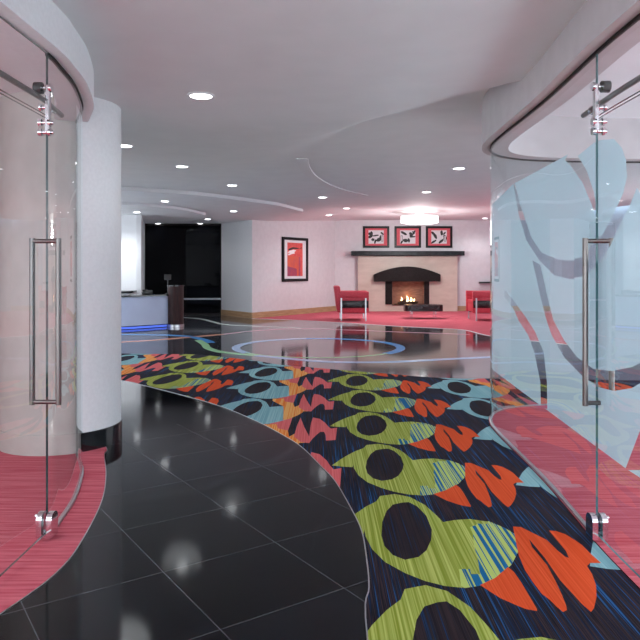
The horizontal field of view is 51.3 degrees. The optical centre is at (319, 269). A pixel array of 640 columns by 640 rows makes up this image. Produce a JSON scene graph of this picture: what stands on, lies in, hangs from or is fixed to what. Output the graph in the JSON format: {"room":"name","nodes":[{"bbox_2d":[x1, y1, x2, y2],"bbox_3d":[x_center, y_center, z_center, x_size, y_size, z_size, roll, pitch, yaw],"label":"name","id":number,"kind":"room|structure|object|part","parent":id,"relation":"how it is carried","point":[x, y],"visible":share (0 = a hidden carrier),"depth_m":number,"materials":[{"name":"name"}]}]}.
{"room":"hotel lobby","nodes":[
{"label":"hotel lobby","id":0,"kind":"room"},
{"bbox_2d":[121,215,141,293],"bbox_3d":[-6.390,-0.245,17.860,3.220,3.310,0.120,0,0,0],"label":"wall","id":1,"kind":"structure","parent":0,"point":[128,222],"depth_m":17.80,"materials":[{"name":"white paint"}]},
{"bbox_2d":[136,215,144,293],"bbox_3d":[-5.173,-0.245,19.262,0.120,3.310,3.025,0,0,-13],"label":"wall","id":2,"kind":"structure","parent":0,"point":[138,217],"depth_m":17.79,"materials":[{"name":"white paint"}]},
{"bbox_2d":[221,220,251,312],"bbox_3d":[-2.527,-0.245,20.091,0.116,3.310,2.028,0,0,-36],"label":"wall","id":3,"kind":"structure","parent":0,"point":[236,237],"depth_m":19.98,"materials":[{"name":"white paint"}]},
{"bbox_2d":[145,224,220,314],"bbox_3d":[-4.263,-0.040,20.775,2.445,2.880,0.090,0,0,0],"label":"window","id":4,"kind":"structure","parent":3,"relation":"in","point":[191,253],"depth_m":20.79,"materials":[{"name":"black glass"}]},
{"bbox_3d":[-4.260,0.900,20.755,2.360,0.055,0.050,0,0,0],"label":"rail","id":5,"kind":"part","parent":4,"relation":"part of","materials":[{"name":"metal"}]},
{"bbox_2d":[221,310,251,318],"bbox_3d":[-2.521,1.315,19.995,0.015,0.170,1.866,0,0,-37],"label":"baseboard","id":6,"kind":"structure","parent":3,"relation":"attached to","point":[223,312],"depth_m":19.95,"materials":[{"name":"brown wood"}]},
{"bbox_2d":[252,220,334,312],"bbox_3d":[-0.730,-0.245,21.100,0.085,3.310,4.442,0,0,35],"label":"wall","id":7,"kind":"structure","parent":0,"point":[269,293],"depth_m":20.75,"materials":[{"name":"paint"}]},
{"bbox_2d":[252,306,334,317],"bbox_3d":[-0.724,1.315,21.021,0.015,0.170,4.319,0,0,35],"label":"baseboard","id":8,"kind":"structure","parent":7,"relation":"attached to","point":[329,308],"depth_m":20.77,"materials":[{"name":"brown wood"}]},
{"bbox_2d":[282,237,307,281],"bbox_3d":[-0.773,-0.329,20.910,0.050,1.374,1.331,0,0,35],"label":"framed picture","id":9,"kind":"object","parent":7,"relation":"attached to","point":[294,250],"visible":1,"depth_m":20.89,"materials":[{"name":"red paper"}]},
{"bbox_2d":[287,242,302,275],"bbox_3d":[-0.781,-0.329,20.916,0.001,1.044,0.798,0,0,35],"label":"print","id":10,"kind":"object","parent":9,"relation":"attached to","point":[294,250],"depth_m":20.89},
{"bbox_2d":[0,0,639,223],"bbox_3d":[-0.100,-1.508,10.000,15.800,0.385,26.000,0,0,0],"label":"ceiling","id":11,"kind":"structure","parent":0,"point":[382,99],"depth_m":5.16,"materials":[{"name":"paint"}]},
{"bbox_2d":[121,143,133,147],"bbox_3d":[-2.142,-1.358,7.290,0.210,0.013,0.210,0,0,0],"label":"recessed light","id":12,"kind":"object","parent":11,"relation":"in","point":[122,145],"visible":0.59,"depth_m":7.26,"materials":[{"name":"white"}]},
{"bbox_2d":[121,202,205,214],"bbox_3d":[-3.977,-1.502,15.936,0.694,0.161,3.412,0,0,45],"label":"trim","id":13,"kind":"structure","parent":11,"relation":"attached to","point":[122,203],"depth_m":15.73,"materials":[{"name":"white paint"}]},
{"bbox_2d":[175,165,188,167],"bbox_3d":[-2.000,-1.499,9.668,0.210,0.013,0.210,0,0,0],"label":"recessed light","id":14,"kind":"object","parent":11,"relation":"in","point":[178,166],"visible":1,"depth_m":9.62,"materials":[{"name":"white"}]},
{"bbox_2d":[187,92,214,99],"bbox_3d":[-0.918,-1.341,5.145,0.210,0.013,0.210,0,0,0],"label":"recessed light","id":15,"kind":"object","parent":11,"relation":"in","point":[194,95],"visible":1,"depth_m":5.12,"materials":[{"name":"white paint"}]},
{"bbox_2d":[121,186,302,211],"bbox_3d":[-2.086,-1.542,14.446,1.056,0.133,6.276,0,0,39],"label":"trim","id":16,"kind":"structure","parent":11,"relation":"attached to","point":[135,189],"depth_m":13.44,"materials":[{"name":"white paint"}]},
{"bbox_2d":[296,158,367,195],"bbox_3d":[0.163,-1.562,11.573,0.516,0.055,4.776,0,0,14],"label":"trim","id":17,"kind":"structure","parent":11,"relation":"attached to","point":[303,163],"depth_m":11.07,"materials":[{"name":"white paint"}]},
{"bbox_2d":[401,211,438,224],"bbox_3d":[2.894,-1.530,19.400,1.090,0.360,1.090,0,0,0],"label":"ceiling lamp","id":18,"kind":"object","parent":11,"relation":"attached to","point":[419,218],"visible":0.98,"depth_m":19.00,"materials":[{"name":"white"}]},
{"bbox_2d":[406,222,432,224],"bbox_3d":[2.894,-1.362,19.400,0.800,0.024,0.800,0,0,0],"label":"diffuser","id":19,"kind":"object","parent":18,"relation":"attached to","point":[416,223],"depth_m":19.36,"materials":[{"name":"white plastic"}]},
{"bbox_3d":[2.894,-1.468,19.400,1.090,0.185,1.090,0,0,0],"label":"lamp shade","id":20,"kind":"part","parent":18,"relation":"part of","materials":[{"name":"white"}]},
{"bbox_2d":[452,167,465,169],"bbox_3d":[2.112,-1.542,10.136,0.210,0.013,0.210,0,0,0],"label":"recessed light","id":21,"kind":"object","parent":11,"relation":"in","point":[454,168],"visible":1,"depth_m":10.09,"materials":[{"name":"white"}]},
{"bbox_2d":[0,315,639,639],"bbox_3d":[0.000,1.452,10.400,16.200,0.100,26.000,0,0,0],"label":"floor","id":22,"kind":"structure","parent":0,"point":[210,522],"depth_m":3.76,"materials":[{"name":"black tile"}]},
{"bbox_2d":[0,16,83,526],"bbox_3d":[-1.546,0.132,1.353,0.401,2.536,7.499,0,0,-2],"label":"glass wall","id":23,"kind":"structure","parent":22,"relation":"on","point":[79,103],"depth_m":4.25,"materials":[{"name":"clear glass"}]},
{"bbox_3d":[-1.486,-0.968,0.541,0.087,0.325,5.888,0,0,2],"label":"transom panel","id":24,"kind":"part","parent":23,"relation":"part of","materials":[{"name":"clear glass"}]},
{"bbox_2d":[0,70,63,576],"bbox_3d":[-1.517,0.212,0.742,0.214,2.375,6.287,0,0,1],"label":"door","id":25,"kind":"structure","parent":23,"relation":"in","point":[46,527],"depth_m":3.45,"materials":[{"name":"clear glass"}]},
{"bbox_3d":[-1.537,-0.900,0.743,0.142,0.048,6.285,0,0,1],"label":"door rail","id":26,"kind":"part","parent":25,"relation":"part of","materials":[{"name":"silver metal"}]},
{"bbox_3d":[-1.426,0.268,3.464,0.165,0.865,0.029,0,0,0],"label":"handle","id":27,"kind":"part","parent":25,"relation":"part of","materials":[{"name":"metal"}]},
{"bbox_3d":[-1.600,0.129,4.298,0.096,2.518,1.665,0,0,-15],"label":"fixed panel","id":28,"kind":"part","parent":23,"relation":"part of","materials":[{"name":"clear glass"}]},
{"bbox_2d":[0,447,106,612],"bbox_3d":[-2.907,1.400,1.950,3.386,0.001,8.700,0,0,0],"label":"carpet","id":29,"kind":"object","parent":22,"relation":"on","point":[22,478],"visible":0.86,"depth_m":3.90,"materials":[{"name":"red carpet"}]},
{"bbox_2d":[0,446,107,613],"bbox_3d":[-1.792,1.400,1.509,0.826,0.002,7.942,0,0,6],"label":"strip","id":30,"kind":"object","parent":29,"relation":"on","point":[105,446],"visible":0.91,"depth_m":3.31,"materials":[{"name":"metal"}]},
{"bbox_2d":[121,290,136,294],"bbox_3d":[-6.200,0.970,17.440,2.640,0.860,0.640,0,0,0],"label":"countertop","id":31,"kind":"structure","parent":22,"relation":"on","point":[123,292],"depth_m":17.18,"materials":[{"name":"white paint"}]},
{"bbox_2d":[121,290,136,292],"bbox_3d":[-6.200,0.570,17.440,2.640,0.060,0.640,0,0,0],"label":"countertop","id":32,"kind":"structure","parent":31,"relation":"on","point":[122,291],"depth_m":17.41,"materials":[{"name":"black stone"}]},
{"bbox_2d":[121,285,184,329],"bbox_3d":[-5.302,0.885,15.844,4.167,1.030,1.031,0,0,-22],"label":"reception desk","id":33,"kind":"object","parent":22,"relation":"on","point":[138,311],"visible":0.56,"depth_m":16.14,"materials":[{"name":"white laminate"}]},
{"bbox_3d":[-5.399,0.978,15.525,3.732,0.685,0.454,0,0,-22],"label":"panel","id":34,"kind":"part","parent":33,"relation":"part of","materials":[{"name":"white laminate"}]},
{"bbox_2d":[121,294,168,296],"bbox_3d":[-5.495,0.618,15.767,3.751,0.035,1.031,0,0,-22],"label":"countertop","id":35,"kind":"structure","parent":33,"relation":"on","point":[129,295],"depth_m":16.06,"materials":[{"name":"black stone"}]},
{"bbox_2d":[142,290,152,293],"bbox_3d":[-4.250,0.539,16.400,0.220,0.112,0.200,0,0,0],"label":"telephone","id":36,"kind":"object","parent":33,"relation":"on","point":[144,291],"visible":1,"depth_m":16.37,"materials":[{"name":"black plastic"}]},
{"bbox_2d":[164,274,170,293],"bbox_3d":[-3.825,0.355,16.770,0.170,0.490,0.120,0,0,0],"label":"monitor","id":37,"kind":"object","parent":33,"relation":"on","point":[167,277],"visible":0.91,"depth_m":16.74,"materials":[{"name":"black plastic"}]},
{"bbox_2d":[121,334,213,342],"bbox_3d":[-3.308,1.402,13.923,3.172,0.008,0.998,0,0,25],"label":"inlay","id":38,"kind":"object","parent":22,"relation":"on","point":[199,338],"visible":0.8,"depth_m":14.24,"materials":[{"name":"blue"}]},
{"bbox_2d":[121,334,223,342],"bbox_3d":[-3.125,1.402,13.572,2.750,0.008,0.272,0,0,-41],"label":"inlay","id":39,"kind":"object","parent":22,"relation":"on","point":[213,334],"visible":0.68,"depth_m":13.62,"materials":[{"name":"brown"}]},
{"bbox_2d":[195,340,255,355],"bbox_3d":[-1.880,1.402,12.036,0.476,0.008,2.844,0,0,-30],"label":"inlay","id":40,"kind":"object","parent":22,"relation":"on","point":[204,344],"visible":1,"depth_m":11.73,"materials":[{"name":"green"}]},
{"bbox_2d":[184,317,295,327],"bbox_3d":[-2.524,1.402,17.719,0.812,0.008,5.203,0,0,-44],"label":"inlay","id":41,"kind":"object","parent":22,"relation":"on","point":[184,317],"visible":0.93,"depth_m":17.12,"materials":[{"name":"white"}]},
{"bbox_2d":[121,380,369,639],"bbox_3d":[-1.290,1.400,4.192,3.023,0.002,13.374,0,0,-25],"label":"strip","id":42,"kind":"object","parent":22,"relation":"on","point":[121,380],"visible":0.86,"depth_m":3.79,"materials":[{"name":"metal"}]},
{"bbox_2d":[232,338,305,352],"bbox_3d":[-1.103,1.402,12.595,0.806,0.008,2.638,0,0,23],"label":"inlay","id":43,"kind":"object","parent":22,"relation":"on","point":[236,348],"visible":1,"depth_m":12.52,"materials":[{"name":"blue"}]},
{"bbox_2d":[247,352,386,357],"bbox_3d":[-0.070,1.402,10.973,2.401,0.008,0.675,0,0,0],"label":"inlay","id":44,"kind":"object","parent":22,"relation":"on","point":[247,352],"visible":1,"depth_m":10.79,"materials":[{"name":"blue tile"}]},
{"bbox_2d":[226,328,469,334],"bbox_3d":[0.551,1.402,15.214,5.444,0.008,1.555,0,0,0],"label":"inlay","id":45,"kind":"object","parent":22,"relation":"on","point":[289,328],"visible":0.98,"depth_m":15.20,"materials":[{"name":"pink"}]},
{"bbox_2d":[306,338,404,353],"bbox_3d":[0.858,1.402,12.662,1.090,0.008,2.949,0,0,-30],"label":"inlay","id":46,"kind":"object","parent":22,"relation":"on","point":[399,348],"visible":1,"depth_m":12.69,"materials":[{"name":"blue"}]},
{"bbox_2d":[121,354,639,639],"bbox_3d":[-0.500,1.400,4.450,10.200,0.001,13.900,0,0,0],"label":"patterned carpet","id":47,"kind":"object","parent":22,"relation":"on","point":[464,540],"visible":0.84,"depth_m":4.07,"materials":[{"name":"multicoloured carpet"}]},
{"bbox_2d":[252,318,566,344],"bbox_3d":[2.945,1.399,15.071,1.396,0.004,12.860,0,0,-45],"label":"strip","id":48,"kind":"object","parent":22,"relation":"on","point":[252,318],"visible":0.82,"depth_m":16.49,"materials":[{"name":"white paint"}]},
{"bbox_2d":[256,352,562,362],"bbox_3d":[1.566,1.402,10.678,5.224,0.008,1.083,0,0,-5],"label":"inlay","id":49,"kind":"object","parent":22,"relation":"on","point":[541,352],"visible":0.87,"depth_m":10.31,"materials":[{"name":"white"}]},
{"bbox_2d":[257,311,566,343],"bbox_3d":[2.995,1.400,16.890,9.910,0.001,11.780,0,0,0],"label":"carpet","id":50,"kind":"object","parent":22,"relation":"on","point":[445,319],"visible":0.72,"depth_m":18.86,"materials":[{"name":"red carpet"}]},
{"bbox_2d":[333,285,368,320],"bbox_3d":[0.864,0.920,18.750,0.959,0.960,0.970,0,0,0],"label":"armchair","id":51,"kind":"object","parent":50,"relation":"on","point":[345,301],"visible":1,"depth_m":18.30,"materials":[{"name":"red fabric"}]},
{"bbox_3d":[0.505,0.780,18.750,0.242,0.680,0.860,0,0,0],"label":"backrest","id":52,"kind":"part","parent":51,"relation":"part of","materials":[{"name":"red fabric"}]},
{"bbox_3d":[0.944,0.940,18.295,0.780,0.200,0.040,0,0,0],"label":"panel","id":53,"kind":"part","parent":51,"relation":"part of","materials":[{"name":"black leather"}]},
{"bbox_3d":[0.944,0.885,18.350,0.800,0.590,0.120,0,0,0],"label":"armrest","id":54,"kind":"part","parent":51,"relation":"part of","materials":[{"name":"red fabric"}]},
{"bbox_2d":[351,251,464,310],"bbox_3d":[2.955,0.381,22.570,3.795,2.038,0.460,0,0,0],"label":"fireplace","id":55,"kind":"object","parent":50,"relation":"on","point":[392,279],"visible":0.92,"depth_m":22.58,"materials":[{"name":"beige stone"}]},
{"bbox_3d":[2.952,0.770,22.560,1.484,0.840,0.050,0,0,0],"label":"firebox frame","id":56,"kind":"part","parent":55,"relation":"part of","materials":[{"name":"brown metal"}]},
{"bbox_2d":[374,266,440,281],"bbox_3d":[2.928,0.135,22.460,2.221,0.505,0.240,0,0,0],"label":"hood","id":57,"kind":"object","parent":55,"relation":"attached to","point":[381,273],"depth_m":22.34,"materials":[{"name":"brown metal"}]},
{"bbox_2d":[351,251,464,255],"bbox_3d":[2.955,-0.561,22.580,3.795,0.154,0.430,0,0,0],"label":"mantel shelf","id":58,"kind":"object","parent":55,"relation":"attached to","point":[353,253],"depth_m":22.36,"materials":[{"name":"black stone"}]},
{"bbox_2d":[403,304,442,318],"bbox_3d":[2.980,1.200,19.300,1.100,0.400,0.660,0,0,0],"label":"coffee table","id":59,"kind":"object","parent":50,"relation":"on","point":[406,307],"visible":1,"depth_m":18.97,"materials":[{"name":"black leather"}]},
{"bbox_2d":[466,291,489,320],"bbox_3d":[4.674,0.920,18.750,0.959,0.960,0.970,0,0,0],"label":"armchair","id":60,"kind":"object","parent":50,"relation":"on","point":[476,301],"visible":0.48,"depth_m":18.31,"materials":[{"name":"red fabric"}]},
{"bbox_3d":[4.639,1.000,18.750,0.850,0.340,0.760,0,0,0],"label":"seat","id":61,"kind":"part","parent":60,"relation":"part of","materials":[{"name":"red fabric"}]},
{"bbox_3d":[4.594,0.885,19.150,0.800,0.590,0.120,0,0,0],"label":"armrest","id":62,"kind":"part","parent":60,"relation":"part of","materials":[{"name":"red fabric"}]},
{"bbox_3d":[4.594,0.885,18.350,0.800,0.590,0.120,0,0,0],"label":"armrest","id":63,"kind":"part","parent":60,"relation":"part of","materials":[{"name":"red fabric"}]},
{"bbox_3d":[4.594,0.940,18.295,0.780,0.200,0.040,0,0,0],"label":"panel","id":64,"kind":"part","parent":60,"relation":"part of","materials":[{"name":"black leather"}]},
{"bbox_2d":[489,13,639,528],"bbox_3d":[1.791,0.132,2.718,2.628,2.536,9.926,0,0,18],"label":"glass wall","id":65,"kind":"structure","parent":22,"relation":"on","point":[555,204],"depth_m":4.37,"materials":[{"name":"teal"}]},
{"bbox_3d":[2.331,0.129,5.844,1.852,2.518,4.757,0,0,42],"label":"fixed panel","id":66,"kind":"part","parent":65,"relation":"part of","materials":[{"name":"clear glass"}]},
{"bbox_2d":[581,75,639,577],"bbox_3d":[1.446,0.212,0.691,0.185,2.375,6.182,0,0,0],"label":"door","id":67,"kind":"structure","parent":65,"relation":"in","point":[619,268],"depth_m":3.26,"materials":[{"name":"clear glass"}]},
{"bbox_3d":[1.436,0.268,3.439,0.165,0.865,0.029,0,0,0],"label":"handle","id":68,"kind":"part","parent":67,"relation":"part of","materials":[{"name":"metal"}]},
{"bbox_3d":[1.482,-0.875,0.691,0.113,0.048,6.181,0,0,0],"label":"door rail","id":69,"kind":"part","parent":67,"relation":"part of","materials":[{"name":"silver metal"}]},
{"bbox_3d":[1.427,-0.963,0.529,0.054,0.335,5.859,0,0,0],"label":"transom panel","id":70,"kind":"part","parent":65,"relation":"part of","materials":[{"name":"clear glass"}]},
{"bbox_2d":[489,405,639,587],"bbox_3d":[2.993,1.397,2.309,3.213,0.001,9.418,0,0,0],"label":"carpet","id":71,"kind":"object","parent":22,"relation":"on","point":[567,459],"visible":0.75,"depth_m":4.62,"materials":[{"name":"red carpet"}]},
{"bbox_2d":[0,0,639,160],"bbox_3d":[0.235,-1.393,2.681,5.756,0.515,11.055,0,0,18],"label":"ceiling soffit","id":72,"kind":"structure","parent":0,"point":[541,136],"depth_m":4.04,"materials":[{"name":"beige paint"}]},
{"bbox_2d":[335,220,553,305],"bbox_3d":[4.300,-0.245,22.860,7.600,3.310,0.120,0,0,0],"label":"wall","id":73,"kind":"structure","parent":0,"point":[472,237],"depth_m":22.80,"materials":[{"name":"paint"}]},
{"bbox_2d":[363,226,388,247],"bbox_3d":[1.918,-1.127,22.775,0.898,0.738,0.045,0,0,0],"label":"framed print","id":74,"kind":"object","parent":73,"relation":"attached to","point":[373,236],"visible":1,"depth_m":22.78,"materials":[{"name":"paper"}]},
{"bbox_2d":[394,226,420,247],"bbox_3d":[2.997,-1.127,22.775,0.905,0.738,0.045,0,0,0],"label":"framed print","id":75,"kind":"object","parent":73,"relation":"attached to","point":[404,236],"visible":1,"depth_m":22.78,"materials":[{"name":"red paper"}]},
{"bbox_2d":[426,226,451,247],"bbox_3d":[4.066,-1.127,22.775,0.905,0.738,0.045,0,0,0],"label":"framed print","id":76,"kind":"object","parent":73,"relation":"attached to","point":[436,236],"visible":1,"depth_m":22.78,"materials":[{"name":"red paper"}]},
{"bbox_2d":[457,306,550,310],"bbox_3d":[6.330,1.315,22.777,3.340,0.170,0.015,0,0,0],"label":"baseboard","id":77,"kind":"structure","parent":73,"relation":"attached to","point":[459,308],"depth_m":22.77,"materials":[{"name":"brown wood"}]},
{"bbox_2d":[554,205,629,278],"bbox_3d":[8.060,-0.245,18.400,0.120,3.310,8.800,0,0,0],"label":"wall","id":78,"kind":"structure","parent":0,"point":[566,269],"depth_m":19.51,"materials":[{"name":"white paint"}]}
]}

